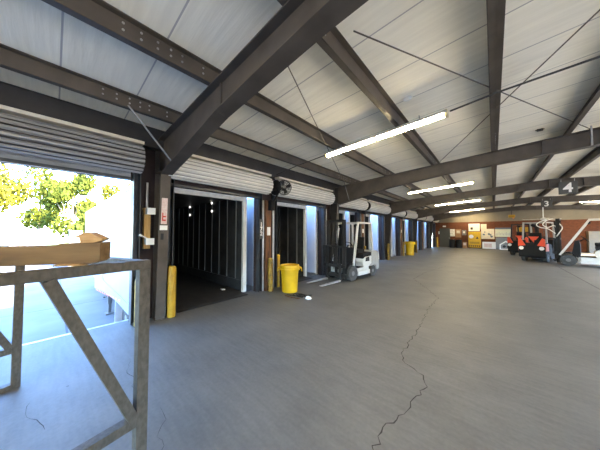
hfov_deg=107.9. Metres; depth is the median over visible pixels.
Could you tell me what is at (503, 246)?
sign
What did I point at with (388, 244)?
bollard
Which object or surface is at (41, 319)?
ground
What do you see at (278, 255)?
bollard
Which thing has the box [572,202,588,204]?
lamp
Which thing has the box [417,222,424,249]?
trailer
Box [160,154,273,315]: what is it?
door
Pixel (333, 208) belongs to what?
steel column
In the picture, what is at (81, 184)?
tree
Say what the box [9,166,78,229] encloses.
tree
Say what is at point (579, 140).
rafter
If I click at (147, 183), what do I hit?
conduit
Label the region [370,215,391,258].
trailer
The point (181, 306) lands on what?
plate
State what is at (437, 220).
door
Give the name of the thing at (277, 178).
hood
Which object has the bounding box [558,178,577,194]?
board
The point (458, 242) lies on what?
drum
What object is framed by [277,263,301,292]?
bin
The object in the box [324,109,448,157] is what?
lamp
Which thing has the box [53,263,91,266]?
wood shim
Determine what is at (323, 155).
cable
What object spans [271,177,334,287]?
door
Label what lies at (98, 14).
purlin
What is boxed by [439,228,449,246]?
door
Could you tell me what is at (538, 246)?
forklift
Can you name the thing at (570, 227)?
wall
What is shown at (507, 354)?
floor
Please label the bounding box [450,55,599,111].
power cable
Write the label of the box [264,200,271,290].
timber post
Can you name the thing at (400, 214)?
door
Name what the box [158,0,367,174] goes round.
rafter
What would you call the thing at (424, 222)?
trailer
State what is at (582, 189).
purlin
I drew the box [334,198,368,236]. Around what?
door
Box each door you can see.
[0,104,145,324]
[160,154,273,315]
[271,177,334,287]
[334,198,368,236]
[362,200,390,259]
[392,211,405,255]
[400,210,417,254]
[418,217,425,249]
[422,216,432,249]
[433,220,438,246]
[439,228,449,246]
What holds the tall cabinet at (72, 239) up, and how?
on the ground at (41, 319)
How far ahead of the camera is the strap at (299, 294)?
5.75 m
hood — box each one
[0,104,143,145]
[190,154,271,176]
[275,177,332,191]
[356,256,371,266]
[366,200,389,205]
[594,250,599,257]
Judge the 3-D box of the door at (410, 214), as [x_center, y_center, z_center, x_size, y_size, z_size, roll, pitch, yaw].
[8.417,0.562,16.750,0.525,3.295,2.990,-2,-2,42]
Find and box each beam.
[0,81,419,210]
[0,232,110,266]
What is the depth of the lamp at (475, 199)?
13.97 m
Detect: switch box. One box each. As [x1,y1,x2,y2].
[139,234,153,244]
[145,208,155,214]
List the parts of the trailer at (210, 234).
rail, panel, landing leg, rail, kick plate, post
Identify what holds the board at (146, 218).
attached to the wall at (148, 175)
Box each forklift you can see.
[307,220,378,286]
[507,224,535,254]
[518,221,555,261]
[536,218,599,265]
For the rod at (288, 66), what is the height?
0.169 m
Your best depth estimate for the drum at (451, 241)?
23.40 m
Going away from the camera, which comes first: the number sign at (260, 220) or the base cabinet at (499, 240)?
the number sign at (260, 220)
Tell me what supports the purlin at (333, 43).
on the rafter at (534, 207)
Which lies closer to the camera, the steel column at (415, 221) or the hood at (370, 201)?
the hood at (370, 201)
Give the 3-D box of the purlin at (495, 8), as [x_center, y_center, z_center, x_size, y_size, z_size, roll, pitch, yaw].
[5.655,-2.005,6.345,0.145,0.196,41.700,-2,-2,42]
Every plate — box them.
[176,289,247,312]
[280,275,311,285]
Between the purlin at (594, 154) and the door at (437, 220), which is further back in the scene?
the door at (437, 220)
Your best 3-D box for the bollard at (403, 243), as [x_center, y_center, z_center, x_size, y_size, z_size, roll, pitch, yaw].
[7.370,1.692,15.537,0.156,1.000,0.156,-2,-2,42]
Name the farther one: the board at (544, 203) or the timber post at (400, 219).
the timber post at (400, 219)
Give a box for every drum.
[449,239,455,247]
[456,240,461,247]
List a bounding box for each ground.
[0,239,432,349]
[0,240,68,245]
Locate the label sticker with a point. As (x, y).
(162, 227)
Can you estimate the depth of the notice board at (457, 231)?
23.82 m
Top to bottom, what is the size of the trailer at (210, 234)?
4.000 m
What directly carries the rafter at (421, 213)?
on the steel column at (415, 221)
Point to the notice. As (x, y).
(164, 200)
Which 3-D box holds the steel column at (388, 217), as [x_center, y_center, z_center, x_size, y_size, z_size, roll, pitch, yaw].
[5.510,0.380,13.569,0.388,3.498,0.190,-2,-2,42]
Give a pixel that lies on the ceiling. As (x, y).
(451, 35)
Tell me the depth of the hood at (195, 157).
5.19 m
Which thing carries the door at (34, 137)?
in the wall at (148, 175)
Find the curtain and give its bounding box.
[0,151,130,176]
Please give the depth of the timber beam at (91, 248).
1.28 m
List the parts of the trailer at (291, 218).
rail, panel, kick plate, post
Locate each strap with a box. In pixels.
[287,293,310,297]
[590,125,592,144]
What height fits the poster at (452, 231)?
0.780 m
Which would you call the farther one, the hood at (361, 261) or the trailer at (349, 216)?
the trailer at (349, 216)
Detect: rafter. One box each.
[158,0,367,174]
[334,127,599,204]
[390,176,599,213]
[417,195,599,218]
[433,205,599,220]
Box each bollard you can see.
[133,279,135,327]
[166,265,175,318]
[268,258,272,291]
[276,254,279,287]
[387,243,389,259]
[402,242,404,255]
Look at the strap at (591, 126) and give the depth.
4.61 m
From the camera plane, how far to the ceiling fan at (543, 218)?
13.48 m
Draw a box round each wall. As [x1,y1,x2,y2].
[0,148,433,322]
[435,210,599,251]
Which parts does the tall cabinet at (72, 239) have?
door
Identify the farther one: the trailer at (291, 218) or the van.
the van
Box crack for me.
[372,270,438,449]
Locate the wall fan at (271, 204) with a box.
[268,180,291,210]
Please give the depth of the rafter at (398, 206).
10.43 m
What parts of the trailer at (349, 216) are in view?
panel, post, post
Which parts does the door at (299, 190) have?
plate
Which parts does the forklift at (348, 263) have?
load backrest, seat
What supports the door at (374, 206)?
in the wall at (148, 175)
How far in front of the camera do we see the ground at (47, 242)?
58.06 m
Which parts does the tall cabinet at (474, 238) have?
door, door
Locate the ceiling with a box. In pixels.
[0,0,599,212]
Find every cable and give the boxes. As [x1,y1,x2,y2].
[276,155,324,174]
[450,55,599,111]
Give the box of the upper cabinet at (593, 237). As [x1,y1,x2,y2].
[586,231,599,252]
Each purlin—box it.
[0,43,441,213]
[41,0,448,206]
[277,0,475,208]
[486,0,505,207]
[512,84,599,206]
[525,146,599,205]
[552,186,595,204]
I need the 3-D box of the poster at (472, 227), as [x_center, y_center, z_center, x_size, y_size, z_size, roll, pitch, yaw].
[18.289,0.255,22.930,0.920,0.780,0.014,-2,-2,42]
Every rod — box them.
[288,66,342,179]
[353,30,589,128]
[442,9,599,159]
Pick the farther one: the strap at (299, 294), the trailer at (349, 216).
the trailer at (349, 216)
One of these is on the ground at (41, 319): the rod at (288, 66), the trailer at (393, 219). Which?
the trailer at (393, 219)
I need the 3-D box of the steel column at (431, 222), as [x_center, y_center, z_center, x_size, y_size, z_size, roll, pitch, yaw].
[13.700,0.672,22.805,0.388,3.498,0.190,-2,-2,42]
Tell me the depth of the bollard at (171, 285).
4.32 m
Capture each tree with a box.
[0,163,35,213]
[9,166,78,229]
[29,173,97,238]
[72,207,89,232]
[100,181,131,200]
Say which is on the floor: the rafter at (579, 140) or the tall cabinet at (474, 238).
the tall cabinet at (474, 238)
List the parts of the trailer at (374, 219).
panel, post, post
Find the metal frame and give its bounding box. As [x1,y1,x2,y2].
[0,257,150,449]
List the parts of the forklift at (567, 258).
load backrest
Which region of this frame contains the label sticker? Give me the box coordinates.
[160,225,167,229]
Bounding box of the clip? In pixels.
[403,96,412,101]
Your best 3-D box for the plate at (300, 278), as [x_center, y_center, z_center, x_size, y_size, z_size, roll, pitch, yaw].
[-0.356,1.922,7.608,0.800,0.022,1.600,-2,-2,42]
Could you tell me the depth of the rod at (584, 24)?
2.88 m
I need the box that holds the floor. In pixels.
[0,247,599,449]
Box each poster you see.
[450,229,454,235]
[468,224,479,230]
[516,227,527,232]
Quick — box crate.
[482,242,495,248]
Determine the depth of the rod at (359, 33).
2.82 m
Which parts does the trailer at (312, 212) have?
panel, rail, post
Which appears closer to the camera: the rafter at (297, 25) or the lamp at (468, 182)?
the rafter at (297, 25)
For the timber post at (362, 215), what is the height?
2.620 m
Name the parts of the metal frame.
foot rail, rail, leg, rail, rail, rail, leg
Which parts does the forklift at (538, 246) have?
seat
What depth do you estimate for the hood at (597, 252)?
10.35 m
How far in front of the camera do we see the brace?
3.48 m
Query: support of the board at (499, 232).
attached to the wall at (570, 227)
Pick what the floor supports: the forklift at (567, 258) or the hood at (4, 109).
the forklift at (567, 258)
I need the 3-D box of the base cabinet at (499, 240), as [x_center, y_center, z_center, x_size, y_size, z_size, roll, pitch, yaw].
[19.786,1.795,21.192,1.160,1.150,0.465,-2,-2,42]
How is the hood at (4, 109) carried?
attached to the door at (34, 137)
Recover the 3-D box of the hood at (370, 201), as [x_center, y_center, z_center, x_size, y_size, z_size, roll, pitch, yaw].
[4.372,-1.208,12.124,0.200,0.050,2.860,-2,-2,42]
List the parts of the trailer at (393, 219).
panel, post, post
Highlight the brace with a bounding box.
[127,105,170,160]
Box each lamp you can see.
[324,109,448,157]
[407,181,473,193]
[435,199,480,205]
[452,208,484,211]
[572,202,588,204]
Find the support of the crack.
on the floor
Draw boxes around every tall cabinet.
[69,231,81,242]
[468,232,480,247]
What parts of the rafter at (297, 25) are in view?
splice plate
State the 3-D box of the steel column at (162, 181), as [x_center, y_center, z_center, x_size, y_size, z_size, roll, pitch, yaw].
[-2.717,0.087,4.291,0.388,3.498,0.190,-2,-2,42]
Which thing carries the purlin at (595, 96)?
on the rafter at (534, 207)
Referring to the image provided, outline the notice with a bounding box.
[161,198,167,223]
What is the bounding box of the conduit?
[146,182,148,207]
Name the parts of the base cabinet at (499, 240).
door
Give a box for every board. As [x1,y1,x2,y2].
[142,208,150,248]
[455,229,460,236]
[481,229,493,238]
[495,228,510,236]
[541,199,551,206]
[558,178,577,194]
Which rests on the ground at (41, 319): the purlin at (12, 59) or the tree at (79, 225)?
the tree at (79, 225)
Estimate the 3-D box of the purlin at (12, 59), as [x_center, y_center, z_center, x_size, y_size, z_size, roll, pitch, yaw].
[2.572,-1.671,9.069,0.145,0.196,41.700,-2,-2,42]
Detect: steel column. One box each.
[151,140,170,320]
[329,188,338,260]
[385,203,391,258]
[413,210,417,251]
[429,215,432,247]
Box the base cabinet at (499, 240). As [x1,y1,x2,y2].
[496,237,506,248]
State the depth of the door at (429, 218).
22.38 m
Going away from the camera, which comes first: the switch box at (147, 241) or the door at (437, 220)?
the switch box at (147, 241)
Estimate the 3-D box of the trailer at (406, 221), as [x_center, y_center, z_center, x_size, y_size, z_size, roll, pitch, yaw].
[5.502,1.624,22.877,11.514,4.000,2.436,-2,-2,42]
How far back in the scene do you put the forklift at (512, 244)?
15.94 m
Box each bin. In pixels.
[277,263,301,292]
[405,241,415,254]
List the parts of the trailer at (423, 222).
post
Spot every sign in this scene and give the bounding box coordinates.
[259,219,262,238]
[500,241,507,249]
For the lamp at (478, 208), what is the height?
0.309 m
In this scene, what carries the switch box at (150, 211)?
attached to the board at (146, 218)
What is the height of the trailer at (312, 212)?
4.000 m
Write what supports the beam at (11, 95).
attached to the steel column
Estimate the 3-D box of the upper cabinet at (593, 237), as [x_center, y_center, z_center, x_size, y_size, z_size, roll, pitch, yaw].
[24.140,1.371,17.251,1.700,1.750,0.604,-2,-2,42]
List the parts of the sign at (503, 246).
panel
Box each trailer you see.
[85,184,246,321]
[246,197,306,291]
[307,206,344,276]
[345,211,370,249]
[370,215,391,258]
[392,218,405,255]
[405,220,408,240]
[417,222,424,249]
[424,222,425,247]
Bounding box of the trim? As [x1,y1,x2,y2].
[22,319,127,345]
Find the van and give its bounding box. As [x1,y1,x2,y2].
[8,229,44,245]
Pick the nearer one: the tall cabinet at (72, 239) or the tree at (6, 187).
the tall cabinet at (72, 239)
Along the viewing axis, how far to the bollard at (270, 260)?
6.21 m
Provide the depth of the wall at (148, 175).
4.82 m
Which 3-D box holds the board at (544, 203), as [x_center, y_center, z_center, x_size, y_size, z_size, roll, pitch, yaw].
[15.009,-1.351,13.290,0.460,0.520,0.044,-2,-2,42]
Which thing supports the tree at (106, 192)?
on the ground at (47, 242)
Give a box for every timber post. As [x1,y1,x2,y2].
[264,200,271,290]
[361,214,363,236]
[400,219,401,255]
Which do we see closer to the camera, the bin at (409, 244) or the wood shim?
the wood shim
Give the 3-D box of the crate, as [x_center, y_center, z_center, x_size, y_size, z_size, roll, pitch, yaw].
[18.683,2.033,21.569,1.000,0.700,0.553,-2,-2,42]
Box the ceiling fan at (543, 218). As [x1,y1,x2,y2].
[525,207,547,219]
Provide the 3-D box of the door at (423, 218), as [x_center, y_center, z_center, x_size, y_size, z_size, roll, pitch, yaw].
[10.523,0.637,19.125,0.525,3.295,2.640,-2,-2,42]
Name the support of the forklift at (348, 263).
on the floor
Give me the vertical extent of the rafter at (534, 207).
1.114 m
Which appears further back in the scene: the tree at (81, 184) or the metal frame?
the tree at (81, 184)
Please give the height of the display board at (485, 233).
1.020 m
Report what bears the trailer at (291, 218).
on the ground at (41, 319)

